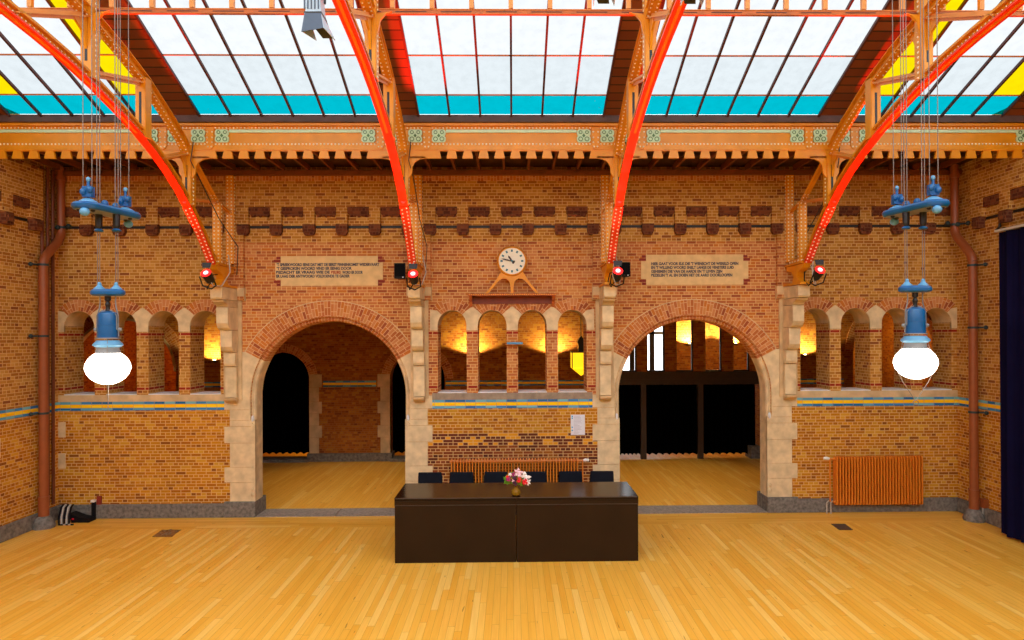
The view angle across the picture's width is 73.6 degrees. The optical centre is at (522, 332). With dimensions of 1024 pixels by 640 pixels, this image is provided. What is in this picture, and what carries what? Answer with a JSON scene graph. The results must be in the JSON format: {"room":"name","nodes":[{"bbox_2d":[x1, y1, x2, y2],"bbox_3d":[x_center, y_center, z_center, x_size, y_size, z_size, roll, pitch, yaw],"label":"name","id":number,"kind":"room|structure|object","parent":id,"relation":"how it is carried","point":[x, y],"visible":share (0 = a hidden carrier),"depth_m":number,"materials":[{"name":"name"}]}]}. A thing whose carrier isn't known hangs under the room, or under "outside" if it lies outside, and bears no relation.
{"room":"event hall","nodes":[
{"label":"event hall","id":0,"kind":"room"},
{"bbox_2d":[0,152,58,526],"bbox_3d":[-6.770,-0.137,3.395,0.300,5.600,13.000,0,0,-1],"label":"wall","id":1,"kind":"structure","parent":0,"point":[19,246],"depth_m":9.14,"materials":[{"name":"brick"}]},
{"bbox_2d":[0,157,42,230],"bbox_3d":[-6.617,-1.843,6.204,0.110,0.870,6.600,0,0,-1],"label":"trim","id":2,"kind":"structure","parent":1,"relation":"attached to","point":[21,183],"depth_m":9.08,"materials":[{"name":"brick"}]},
{"bbox_2d":[0,505,59,542],"bbox_3d":[-6.632,2.572,6.365,0.045,0.200,6.955,0,0,-1],"label":"baseboard","id":3,"kind":"structure","parent":1,"relation":"attached to","point":[11,530],"depth_m":9.06,"materials":[{"name":"grey stone"}]},
{"bbox_2d":[40,166,43,254],"bbox_3d":[-6.685,0.059,9.516,0.044,4.750,0.044,0,0,-1],"label":"conduit pipe","id":4,"kind":"object","parent":1,"relation":"attached to","point":[41,167],"visible":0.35,"depth_m":9.51,"materials":[{"name":"brown metal"}]},
{"bbox_2d":[46,168,49,505],"bbox_3d":[-6.687,0.059,9.626,0.044,4.750,0.044,0,0,-1],"label":"conduit pipe","id":5,"kind":"object","parent":1,"relation":"attached to","point":[47,169],"visible":0.54,"depth_m":9.62,"materials":[{"name":"brown metal"}]},
{"bbox_2d":[28,167,71,530],"bbox_3d":[-6.600,0.158,9.553,0.366,5.050,0.600,0,0,-1],"label":"downpipe","id":6,"kind":"object","parent":1,"relation":"attached to","point":[44,521],"visible":0.95,"depth_m":9.37,"materials":[{"name":"metal"}]},
{"bbox_2d":[51,170,54,503],"bbox_3d":[-6.689,0.059,9.736,0.044,4.750,0.044,0,0,-1],"label":"conduit pipe","id":7,"kind":"object","parent":1,"relation":"attached to","point":[52,171],"visible":1,"depth_m":9.72,"materials":[{"name":"brown metal"}]},
{"bbox_2d":[84,321,135,391],"bbox_3d":[-9.963,0.863,13.692,0.300,3.700,7.700,0,0,-1],"label":"wall","id":8,"kind":"structure","parent":0,"point":[129,326],"depth_m":17.07,"materials":[{"name":"brick"}]},
{"bbox_2d":[76,326,203,392],"bbox_3d":[-5.690,0.432,10.275,2.740,1.900,0.170,0,0,-1],"label":"columns","id":9,"kind":"structure","parent":0,"point":[80,330],"depth_m":10.28,"materials":[{"name":"brick"}]},
{"bbox_2d":[100,0,196,114],"bbox_3d":[-4.152,-3.989,5.300,0.400,2.582,6.300,0,0,-1],"label":"boards","id":10,"kind":"object","parent":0,"point":[141,47],"visible":0.6,"depth_m":7.59,"materials":[{"name":"brown wood"}]},
{"bbox_2d":[124,0,380,116],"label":"window","id":11,"kind":"structure","parent":10,"relation":"attached to","point":[222,64],"depth_m":7.63,"materials":[{"name":"glass"}]},
{"bbox_2d":[71,0,140,409],"bbox_3d":[-3.614,-1.538,5.949,0.353,4.438,0.690,0,0,-1],"label":"globe lamp","id":12,"kind":"object","parent":11,"relation":"hanging from","point":[108,365],"visible":1,"depth_m":5.89,"materials":[{"name":"beige"}]},
{"bbox_2d":[97,311,117,337],"bbox_3d":[-3.607,-0.072,5.944,0.163,0.233,0.163,0,0,-1],"label":"canister","id":13,"kind":"object","parent":12,"relation":"on","point":[107,321],"depth_m":5.88,"materials":[{"name":"blue metal"}]},
{"bbox_2d":[358,0,416,114],"bbox_3d":[-1.452,-4.001,5.342,0.400,2.582,6.300,0,0,-1],"label":"boards","id":14,"kind":"object","parent":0,"point":[390,25],"visible":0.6,"depth_m":7.65,"materials":[{"name":"brown wood"}]},
{"bbox_2d":[22,0,1023,116],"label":"window","id":15,"kind":"structure","parent":14,"relation":"attached to","point":[479,65],"depth_m":7.45,"materials":[{"name":"glass"}]},
{"bbox_2d":[593,0,614,5],"bbox_3d":[0.581,-3.242,5.077,0.211,1.629,0.308,0,0,-1],"label":"stage light","id":16,"kind":"object","parent":15,"relation":"hanging from","point":[598,1],"visible":1,"depth_m":5.21,"materials":[{"name":"metal"}]},
{"bbox_2d":[58,167,957,504],"bbox_3d":[-0.159,0.096,10.139,19.200,5.120,0.280,0,0,-1],"label":"wall","id":17,"kind":"structure","parent":0,"point":[131,456],"depth_m":10.00,"materials":[{"name":"brick"}]},
{"bbox_2d":[90,496,101,516],"bbox_3d":[-6.142,2.522,9.846,0.105,0.320,0.100,0,0,-1],"label":"wall socket","id":18,"kind":"object","parent":17,"relation":"attached to","point":[99,498],"visible":1,"depth_m":9.82,"materials":[{"name":"black plastic"}]},
{"bbox_2d":[59,503,223,518],"bbox_3d":[-5.517,2.580,9.883,2.385,0.200,0.045,0,0,-1],"label":"baseboard","id":19,"kind":"structure","parent":17,"relation":"attached to","point":[198,510],"depth_m":9.87,"materials":[{"name":"grey stone"}]},
{"bbox_2d":[210,181,245,402],"bbox_3d":[-4.205,-0.617,9.658,0.360,3.260,0.600,0,0,-1],"label":"pilaster","id":20,"kind":"object","parent":17,"relation":"attached to","point":[228,301],"visible":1,"depth_m":9.87,"materials":[{"name":"stone"}]},
{"bbox_2d":[0,0,237,288],"bbox_3d":[-4.171,-2.011,7.115,0.540,2.761,5.554,0,0,-1],"label":"roof truss","id":21,"kind":"object","parent":20,"relation":"on","point":[147,94],"visible":0.98,"depth_m":7.48,"materials":[{"name":"orange metal"}]},
{"bbox_2d":[199,263,217,289],"bbox_3d":[-4.201,-0.754,9.251,0.198,0.350,0.474,0,0,-1],"label":"spotlight","id":22,"kind":"object","parent":21,"relation":"attached to","point":[207,275],"visible":1,"depth_m":9.07,"materials":[{"name":"black metal"}]},
{"bbox_2d":[0,123,1023,158],"bbox_3d":[-0.114,-2.422,8.593,13.236,0.455,0.090,0,0,-1],"label":"girder","id":23,"kind":"object","parent":21,"relation":"attached to","point":[428,140],"visible":0.82,"depth_m":8.60,"materials":[{"name":"orange metal"}]},
{"bbox_2d":[224,300,432,517],"bbox_3d":[-2.829,1.100,10.128,3.010,3.137,0.450,0,0,-1],"label":"trim","id":24,"kind":"structure","parent":17,"relation":"attached to","point":[247,499],"depth_m":9.96,"materials":[{"name":"stone"}]},
{"bbox_2d":[274,256,384,285],"bbox_3d":[-2.817,-0.897,9.958,1.608,0.433,0.025,0,0,-1],"label":"inscription plaque","id":25,"kind":"object","parent":17,"relation":"attached to","point":[292,270],"visible":1,"depth_m":9.95,"materials":[{"name":"stone"}]},
{"bbox_2d":[394,263,405,278],"bbox_3d":[-1.746,-0.875,9.824,0.161,0.219,0.306,0,0,-1],"label":"loudspeaker","id":26,"kind":"object","parent":17,"relation":"attached to","point":[399,268],"visible":1,"depth_m":9.67,"materials":[{"name":"black plastic"}]},
{"bbox_2d":[395,264,404,275],"bbox_3d":[-1.744,-0.884,9.675,0.139,0.177,0.004,0,0,-1],"label":"grille","id":27,"kind":"object","parent":26,"relation":"attached to","point":[399,268],"depth_m":9.67,"materials":[{"name":"black metal"}]},
{"bbox_2d":[406,181,431,401],"bbox_3d":[-1.505,-0.629,9.700,0.360,3.260,0.600,0,0,-1],"label":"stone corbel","id":28,"kind":"object","parent":17,"relation":"attached to","point":[418,299],"visible":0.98,"depth_m":9.90,"materials":[{"name":"stone"}]},
{"bbox_2d":[332,0,426,287],"bbox_3d":[-1.472,-2.023,7.158,0.540,2.761,5.554,0,0,-1],"label":"roof truss","id":29,"kind":"object","parent":28,"relation":"on","point":[371,52],"visible":0.99,"depth_m":7.51,"materials":[{"name":"orange metal"}]},
{"bbox_2d":[301,0,334,40],"bbox_3d":[-1.513,-2.963,5.043,0.211,1.629,0.308,0,0,-1],"label":"stage light","id":30,"kind":"object","parent":29,"relation":"hanging from","point":[314,18],"visible":1,"depth_m":4.95,"materials":[{"name":"metal"}]},
{"bbox_2d":[406,264,420,289],"bbox_3d":[-1.471,-0.744,9.294,0.206,0.350,0.475,0,0,-1],"label":"spotlight","id":31,"kind":"object","parent":29,"relation":"attached to","point":[413,274],"visible":1,"depth_m":9.12,"materials":[{"name":"black metal"}]},
{"bbox_2d":[0,397,999,468],"bbox_3d":[-0.096,1.408,6.504,13.130,1.030,7.020,0,0,-1],"label":"trim","id":32,"kind":"structure","parent":17,"relation":"attached to","point":[837,401],"depth_m":9.98,"materials":[{"name":"tile"}]},
{"bbox_2d":[55,175,949,235],"bbox_3d":[-0.165,-1.859,9.958,13.130,0.870,0.095,0,0,-1],"label":"trim","id":33,"kind":"structure","parent":17,"relation":"attached to","point":[744,196],"depth_m":9.95,"materials":[{"name":"brick"}]},
{"bbox_2d":[58,297,957,401],"bbox_3d":[-0.159,0.237,10.217,13.130,1.480,0.462,0,0,-1],"label":"trim","id":34,"kind":"structure","parent":17,"relation":"attached to","point":[80,310],"depth_m":10.00,"materials":[{"name":"stone"}]},
{"bbox_2d":[468,293,555,306],"bbox_3d":[-0.158,-0.466,9.898,1.260,0.192,0.206,0,0,-1],"label":"shelf","id":35,"kind":"object","parent":17,"relation":"attached to","point":[478,298],"visible":1,"depth_m":9.97,"materials":[{"name":"brown wood"}]},
{"bbox_2d":[486,246,537,292],"bbox_3d":[-0.159,-0.905,9.889,0.780,0.686,0.145,0,0,-1],"label":"wall clock","id":36,"kind":"object","parent":35,"relation":"on","point":[511,260],"visible":0.98,"depth_m":9.84,"materials":[{"name":"orange paint"}]},
{"bbox_2d":[506,342,523,344],"bbox_3d":[-0.119,0.158,9.934,0.270,0.040,0.130,0,0,-1],"label":"metal fitting","id":37,"kind":"object","parent":17,"relation":"attached to","point":[508,343],"visible":1,"depth_m":9.87,"materials":[{"name":"blue paint"}]},
{"bbox_2d":[450,458,588,482],"bbox_3d":[-0.051,2.237,9.908,2.012,0.835,0.170,0,0,-1],"label":"radiator","id":38,"kind":"object","parent":17,"relation":"attached to","point":[577,460],"visible":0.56,"depth_m":9.85,"materials":[{"name":"metal"}]},
{"bbox_2d":[571,415,584,434],"bbox_3d":[0.802,1.348,10.001,0.207,0.294,0.012,0,0,-1],"label":"notice","id":39,"kind":"object","parent":17,"relation":"attached to","point":[577,421],"visible":1,"depth_m":10.00,"materials":[{"name":"white paper"}]},
{"bbox_2d":[592,181,616,400],"bbox_3d":[1.194,-0.641,9.742,0.360,3.260,0.600,0,0,-1],"label":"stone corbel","id":40,"kind":"object","parent":17,"relation":"attached to","point":[605,296],"visible":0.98,"depth_m":9.95,"materials":[{"name":"stone"}]},
{"bbox_2d":[597,0,686,287],"bbox_3d":[1.228,-2.035,7.200,0.540,2.761,5.554,0,0,-1],"label":"roof truss","id":41,"kind":"object","parent":40,"relation":"on","point":[649,53],"visible":1,"depth_m":7.55,"materials":[{"name":"orange metal"}]},
{"bbox_2d":[607,261,624,286],"bbox_3d":[1.263,-0.788,9.337,0.206,0.350,0.475,0,0,-1],"label":"spotlight","id":42,"kind":"object","parent":41,"relation":"attached to","point":[617,271],"visible":0.99,"depth_m":9.16,"materials":[{"name":"black metal"}]},
{"bbox_2d":[680,0,703,5],"bbox_3d":[1.244,-3.245,5.088,0.211,1.629,0.308,0,0,-1],"label":"stage light","id":43,"kind":"object","parent":41,"relation":"hanging from","point":[681,1],"visible":1,"depth_m":5.21,"materials":[{"name":"metal"}]},
{"bbox_2d":[619,262,629,276],"bbox_3d":[1.445,-0.900,9.874,0.162,0.206,0.306,0,0,-1],"label":"loudspeaker","id":44,"kind":"object","parent":17,"relation":"attached to","point":[625,266],"visible":0.55,"depth_m":9.72,"materials":[{"name":"black plastic"}]},
{"bbox_2d":[620,263,629,273],"bbox_3d":[1.447,-0.910,9.725,0.141,0.164,0.004,0,0,-1],"label":"grille","id":45,"kind":"object","parent":44,"relation":"attached to","point":[625,266],"depth_m":9.72,"materials":[{"name":"black metal"}]},
{"bbox_2d":[639,254,749,284],"bbox_3d":[2.519,-0.923,10.042,1.633,0.444,0.025,0,0,-1],"label":"inscription plaque","id":46,"kind":"object","parent":17,"relation":"attached to","point":[710,269],"visible":1,"depth_m":10.03,"materials":[{"name":"stone"}]},
{"bbox_2d":[593,299,798,513],"bbox_3d":[2.520,1.076,10.212,3.010,3.137,0.450,0,0,-1],"label":"trim","id":47,"kind":"structure","parent":17,"relation":"attached to","point":[777,429],"depth_m":10.04,"materials":[{"name":"stone"}]},
{"bbox_2d":[775,181,809,399],"bbox_3d":[3.894,-0.653,9.785,0.360,3.260,0.600,0,0,-1],"label":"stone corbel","id":48,"kind":"object","parent":17,"relation":"attached to","point":[792,299],"visible":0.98,"depth_m":9.99,"materials":[{"name":"stone"}]},
{"bbox_2d":[783,0,1023,286],"bbox_3d":[3.928,-2.047,7.243,0.540,2.761,5.554,0,0,-1],"label":"roof truss","id":49,"kind":"object","parent":48,"relation":"on","point":[869,94],"visible":0.96,"depth_m":7.59,"materials":[{"name":"orange metal"}]},
{"bbox_2d":[804,260,826,285],"bbox_3d":[3.978,-0.805,9.380,0.214,0.350,0.474,0,0,-1],"label":"spotlight","id":50,"kind":"object","parent":49,"relation":"attached to","point":[818,272],"visible":0.98,"depth_m":9.20,"materials":[{"name":"black metal"}]},
{"bbox_2d":[823,455,922,513],"bbox_3d":[5.100,2.214,9.988,1.445,0.835,0.170,0,0,-1],"label":"radiator","id":51,"kind":"object","parent":17,"relation":"attached to","point":[897,479],"visible":1,"depth_m":9.91,"materials":[{"name":"metal"}]},
{"bbox_2d":[798,497,958,512],"bbox_3d":[5.227,2.531,10.052,2.385,0.200,0.045,0,0,-1],"label":"baseboard","id":52,"kind":"structure","parent":17,"relation":"attached to","point":[806,505],"depth_m":10.03,"materials":[{"name":"grey stone"}]},
{"bbox_2d":[84,311,932,452],"bbox_3d":[-0.224,0.822,14.495,19.200,3.700,0.300,0,0,-1],"label":"wall","id":53,"kind":"structure","parent":0,"point":[349,420],"depth_m":14.30,"materials":[{"name":"brick"}]},
{"bbox_2d":[262,352,308,453],"bbox_3d":[-5.034,1.444,14.634,1.320,2.300,0.079,0,0,-1],"label":"drape","id":54,"kind":"object","parent":53,"relation":"hanging from","point":[285,395],"visible":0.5,"depth_m":14.63,"materials":[{"name":"black fabric"}]},
{"bbox_2d":[393,363,444,452],"bbox_3d":[-2.214,1.431,14.678,1.320,2.300,0.079,0,0,-1],"label":"drape","id":55,"kind":"object","parent":53,"relation":"hanging from","point":[399,391],"visible":0.09,"depth_m":14.66,"materials":[{"name":"black fabric"}]},
{"bbox_2d":[84,312,932,462],"bbox_3d":[-0.312,0.987,14.443,18.720,3.370,0.400,0,0,-1],"label":"trim","id":56,"kind":"structure","parent":53,"relation":"attached to","point":[171,339],"depth_m":14.27,"materials":[{"name":"stone"}]},
{"bbox_2d":[619,320,758,458],"bbox_3d":[3.388,1.005,14.426,3.220,3.300,0.190,0,0,-1],"label":"door frame","id":57,"kind":"structure","parent":53,"relation":"in","point":[698,375],"depth_m":14.38,"materials":[{"name":"wood"}]},
{"bbox_2d":[619,385,639,454],"bbox_3d":[2.166,1.840,14.545,0.672,1.521,0.079,0,0,-1],"label":"drape","id":58,"kind":"object","parent":57,"relation":"hanging from","point":[629,395],"visible":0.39,"depth_m":14.54,"materials":[{"name":"black fabric"}]},
{"bbox_2d":[646,385,696,454],"bbox_3d":[3.133,1.836,14.560,1.144,1.521,0.079,0,0,-1],"label":"drape","id":59,"kind":"object","parent":57,"relation":"hanging from","point":[671,410],"visible":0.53,"depth_m":14.55,"materials":[{"name":"black fabric"}]},
{"bbox_2d":[703,384,754,453],"bbox_3d":[4.357,1.830,14.580,1.185,1.521,0.079,0,0,-1],"label":"drape","id":60,"kind":"object","parent":57,"relation":"hanging from","point":[728,409],"visible":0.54,"depth_m":14.57,"materials":[{"name":"black fabric"}]},
{"bbox_2d":[136,320,882,391],"bbox_3d":[-0.275,0.833,17.745,19.200,3.700,0.300,0,0,-1],"label":"wall","id":61,"kind":"structure","parent":0,"point":[683,328],"depth_m":17.67,"materials":[{"name":"brick"}]},
{"bbox_2d":[629,331,661,369],"bbox_3d":[3.004,0.563,17.747,1.500,2.410,0.080,0,0,-1],"label":"window","id":62,"kind":"structure","parent":61,"relation":"in","point":[651,335],"depth_m":17.71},
{"bbox_2d":[0,452,1023,639],"bbox_3d":[-0.101,2.706,7.190,19.200,0.120,21.000,0,0,-1],"label":"floor","id":63,"kind":"structure","parent":0,"point":[930,575],"depth_m":7.35,"materials":[{"name":"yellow wood"}]},
{"bbox_2d":[58,504,73,525],"bbox_3d":[-6.437,2.568,9.635,0.190,0.232,0.420,0,0,-33],"label":"cable bundle","id":64,"kind":"object","parent":63,"relation":"on","point":[66,520],"visible":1,"depth_m":9.60,"materials":[{"name":"black plastic"}]},
{"bbox_2d":[70,511,95,522],"bbox_3d":[-6.267,2.617,9.725,0.280,0.130,0.178,0,0,-1],"label":"cable box","id":65,"kind":"object","parent":63,"relation":"on","point":[76,516],"visible":1,"depth_m":9.66,"materials":[{"name":"black plastic"}]},
{"bbox_2d":[152,529,179,536],"bbox_3d":[-4.740,2.670,9.111,0.298,0.007,0.344,0,0,-1],"label":"floor grate","id":66,"kind":"object","parent":63,"relation":"on","point":[163,533],"visible":1,"depth_m":9.09,"materials":[{"name":"metal"}]},
{"bbox_2d":[418,472,442,482],"bbox_3d":[-1.232,2.257,8.949,0.402,0.801,0.412,0,0,-1],"label":"chair","id":67,"kind":"object","parent":63,"relation":"on","point":[423,477],"visible":0.23,"depth_m":9.07,"materials":[{"name":"fabric"}]},
{"bbox_2d":[394,483,515,562],"bbox_3d":[-0.785,2.279,8.274,1.399,0.748,0.793,0,0,-1],"label":"table","id":68,"kind":"object","parent":63,"relation":"on","point":[435,522],"visible":0.87,"depth_m":7.88,"materials":[{"name":"laminate"}]},
{"bbox_2d":[511,485,520,495],"bbox_3d":[-0.082,1.843,7.993,0.116,0.115,0.116,0,0,-1],"label":"flower vase","id":69,"kind":"object","parent":68,"relation":"on","point":[515,491],"visible":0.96,"depth_m":7.96,"materials":[{"name":"gold glass"}]},
{"bbox_2d":[504,468,530,485],"bbox_3d":[-0.066,1.721,7.945,0.328,0.314,0.106,0,0,-1],"label":"flower bouquet","id":70,"kind":"object","parent":69,"relation":"in","point":[517,474],"visible":1,"depth_m":7.94,"materials":[{"name":"pink plant"}]},
{"bbox_2d":[449,472,473,482],"bbox_3d":[-0.814,2.256,8.955,0.402,0.801,0.412,0,0,-1],"label":"chair","id":71,"kind":"object","parent":63,"relation":"on","point":[455,477],"visible":0.2,"depth_m":9.08,"materials":[{"name":"fabric"}]},
{"bbox_2d":[484,472,507,482],"bbox_3d":[-0.355,2.253,8.963,0.402,0.801,0.412,0,0,-1],"label":"chair","id":72,"kind":"object","parent":63,"relation":"on","point":[489,477],"visible":0.2,"depth_m":9.09,"materials":[{"name":"fabric"}]},
{"bbox_2d":[523,471,546,481],"bbox_3d":[0.163,2.251,8.971,0.402,0.801,0.412,0,0,-1],"label":"chair","id":73,"kind":"object","parent":63,"relation":"on","point":[536,476],"visible":0.1,"depth_m":9.10,"materials":[{"name":"fabric"}]},
{"bbox_2d":[558,471,582,481],"bbox_3d":[0.637,2.249,8.978,0.402,0.801,0.412,0,0,-1],"label":"chair","id":74,"kind":"object","parent":63,"relation":"on","point":[564,476],"visible":0.27,"depth_m":9.10,"materials":[{"name":"fabric"}]},
{"bbox_2d":[516,482,637,561],"bbox_3d":[0.623,2.272,8.296,1.414,0.748,0.793,0,0,-1],"label":"table","id":75,"kind":"object","parent":63,"relation":"on","point":[556,521],"visible":0.88,"depth_m":7.91,"materials":[{"name":"laminate"}]},
{"bbox_2d":[589,471,613,481],"bbox_3d":[1.057,2.247,8.985,0.402,0.801,0.412,0,0,-1],"label":"chair","id":76,"kind":"object","parent":63,"relation":"on","point":[595,476],"visible":0.19,"depth_m":9.11,"materials":[{"name":"fabric"}]},
{"bbox_2d":[832,524,852,529],"bbox_3d":[4.322,2.631,9.266,0.191,0.004,0.302,0,0,5],"label":"floor plate","id":77,"kind":"object","parent":63,"relation":"on","point":[838,526],"visible":1,"depth_m":9.25,"materials":[{"name":"metal"}]},
{"bbox_2d":[0,114,1023,118],"bbox_3d":[-0.147,-2.685,8.618,13.730,0.052,0.220,0,0,-1],"label":"ledge","id":78,"kind":"object","parent":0,"point":[12,116],"visible":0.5,"depth_m":8.50,"materials":[{"name":"brown wood"}]},
{"bbox_2d":[0,119,1023,122],"bbox_3d":[-0.146,-2.642,8.538,13.730,0.035,0.060,0,0,-1],"label":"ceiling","id":79,"kind":"structure","parent":0,"point":[1,120],"depth_m":8.52,"materials":[{"name":"brown wood"}]},
{"bbox_2d":[440,324,584,389],"bbox_3d":[-0.161,0.407,10.362,2.400,1.900,0.170,0,0,-1],"label":"wall","id":80,"kind":"structure","parent":0,"point":[545,324],"depth_m":10.36,"materials":[{"name":"brick"}]},
{"bbox_2d":[47,151,994,166],"bbox_3d":[-0.158,-2.457,9.367,13.130,0.060,1.280,0,0,-1],"label":"ceiling","id":81,"kind":"structure","parent":0,"point":[364,162],"depth_m":9.75,"materials":[{"name":"brown wood"}]},
{"bbox_2d":[10,151,981,175],"bbox_3d":[-0.157,-2.354,9.337,13.130,0.145,1.220,0,0,-1],"label":"ceiling beam","id":82,"kind":"structure","parent":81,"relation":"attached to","point":[109,172],"depth_m":9.79,"materials":[{"name":"brown wood"}]},
{"bbox_2d":[605,0,662,114],"bbox_3d":[1.248,-4.013,5.385,0.400,2.582,6.300,0,0,-1],"label":"boards","id":83,"kind":"object","parent":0,"point":[630,26],"visible":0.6,"depth_m":7.68,"materials":[{"name":"brown wood"}]},
{"bbox_2d":[641,0,891,116],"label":"window","id":84,"kind":"structure","parent":83,"relation":"attached to","point":[727,65],"depth_m":7.68,"materials":[{"name":"glass"}]},
{"bbox_2d":[882,0,949,404],"bbox_3d":[3.466,-1.576,6.061,0.376,4.438,0.648,0,0,-31],"label":"globe lamp","id":85,"kind":"object","parent":84,"relation":"hanging from","point":[915,360],"visible":1,"depth_m":6.01,"materials":[{"name":"beige"}]},
{"bbox_2d":[905,307,925,332],"bbox_3d":[3.472,-0.111,6.056,0.163,0.233,0.163,0,0,-1],"label":"canister","id":86,"kind":"object","parent":85,"relation":"on","point":[916,322],"depth_m":5.99,"materials":[{"name":"blue metal"}]},
{"bbox_2d":[821,0,913,114],"bbox_3d":[3.947,-4.025,5.427,0.400,2.582,6.300,0,0,-1],"label":"boards","id":87,"kind":"object","parent":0,"point":[879,41],"visible":0.6,"depth_m":7.69,"materials":[{"name":"brown wood"}]},
{"bbox_2d":[859,0,1023,116],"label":"window","id":88,"kind":"structure","parent":87,"relation":"attached to","point":[987,79],"depth_m":7.94,"materials":[{"name":"glass"}]},
{"bbox_2d":[816,323,939,387],"bbox_3d":[5.368,0.382,10.449,2.740,1.900,0.170,0,0,-1],"label":"wall","id":89,"kind":"structure","parent":0,"point":[936,341],"depth_m":10.45,"materials":[{"name":"brick"}]},
{"bbox_2d":[882,312,932,386],"bbox_3d":[9.535,0.776,13.999,0.300,3.700,7.700,0,0,-1],"label":"wall","id":90,"kind":"structure","parent":0,"point":[887,320],"depth_m":17.42,"materials":[{"name":"brick"}]},
{"bbox_2d":[956,151,1023,512],"bbox_3d":[6.658,-0.198,3.606,0.300,5.600,13.000,0,0,-1],"label":"wall","id":91,"kind":"structure","parent":0,"point":[984,241],"depth_m":9.54,"materials":[{"name":"brick"}]},
{"bbox_2d":[944,164,988,522],"bbox_3d":[6.249,0.100,9.677,0.366,5.050,0.545,0,0,-1],"label":"downpipe","id":92,"kind":"object","parent":91,"relation":"attached to","point":[973,514],"visible":0.99,"depth_m":9.52,"materials":[{"name":"metal"}]},
{"bbox_2d":[957,498,1000,527],"bbox_3d":[6.451,2.514,6.571,0.045,0.200,6.955,0,0,-1],"label":"baseboard","id":93,"kind":"structure","parent":91,"relation":"attached to","point":[992,517],"depth_m":9.40,"materials":[{"name":"grey stone"}]},
{"bbox_2d":[980,498,988,514],"bbox_3d":[6.394,2.396,9.425,0.070,0.231,0.161,0,0,-1],"label":"wall socket","id":94,"kind":"object","parent":91,"relation":"attached to","point":[984,503],"visible":1,"depth_m":9.44,"materials":[{"name":"paint"}]},
{"bbox_2d":[970,149,1023,228],"bbox_3d":[6.402,-1.902,6.408,0.110,0.870,6.600,0,0,-1],"label":"trim","id":95,"kind":"structure","parent":91,"relation":"attached to","point":[997,181],"depth_m":9.18,"materials":[{"name":"brick"}]},
{"bbox_2d":[994,224,1023,542],"bbox_3d":[6.312,0.615,6.742,0.302,3.940,4.289,0,0,-1],"label":"stage curtain","id":96,"kind":"object","parent":91,"relation":"hanging from","point":[1011,241],"visible":1,"depth_m":8.63,"materials":[{"name":"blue fabric"}]},
{"bbox_2d":[1006,96,1023,114],"bbox_3d":[6.282,-4.035,5.464,0.430,2.582,6.300,0,0,-1],"label":"boards","id":97,"kind":"object","parent":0,"point":[1018,109],"visible":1,"depth_m":8.50,"materials":[{"name":"brown wood"}]},
{"bbox_3d":[-0.228,-1.129,14.177,19.200,0.200,7.450,0,0,-1],"label":"ceiling","id":98,"kind":"structure","parent":0,"visible":0},
{"bbox_2d":[570,317,583,375],"bbox_3d":[1.017,-0.140,12.018,0.360,1.805,0.360,0,0,-1],"label":"lantern","id":99,"kind":"object","parent":98,"relation":"hanging from","point":[576,357],"visible":0.53,"depth_m":11.85,"materials":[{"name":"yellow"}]},
{"bbox_3d":[-6.486,-3.978,5.263,0.430,2.581,6.300,0,0,-1],"label":"boards","id":100,"kind":"object","parent":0,"visible":0},
{"bbox_2d":[0,0,157,116],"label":"window","id":101,"kind":"structure","parent":100,"relation":"attached to","point":[32,80],"depth_m":7.80,"materials":[{"name":"glass"}]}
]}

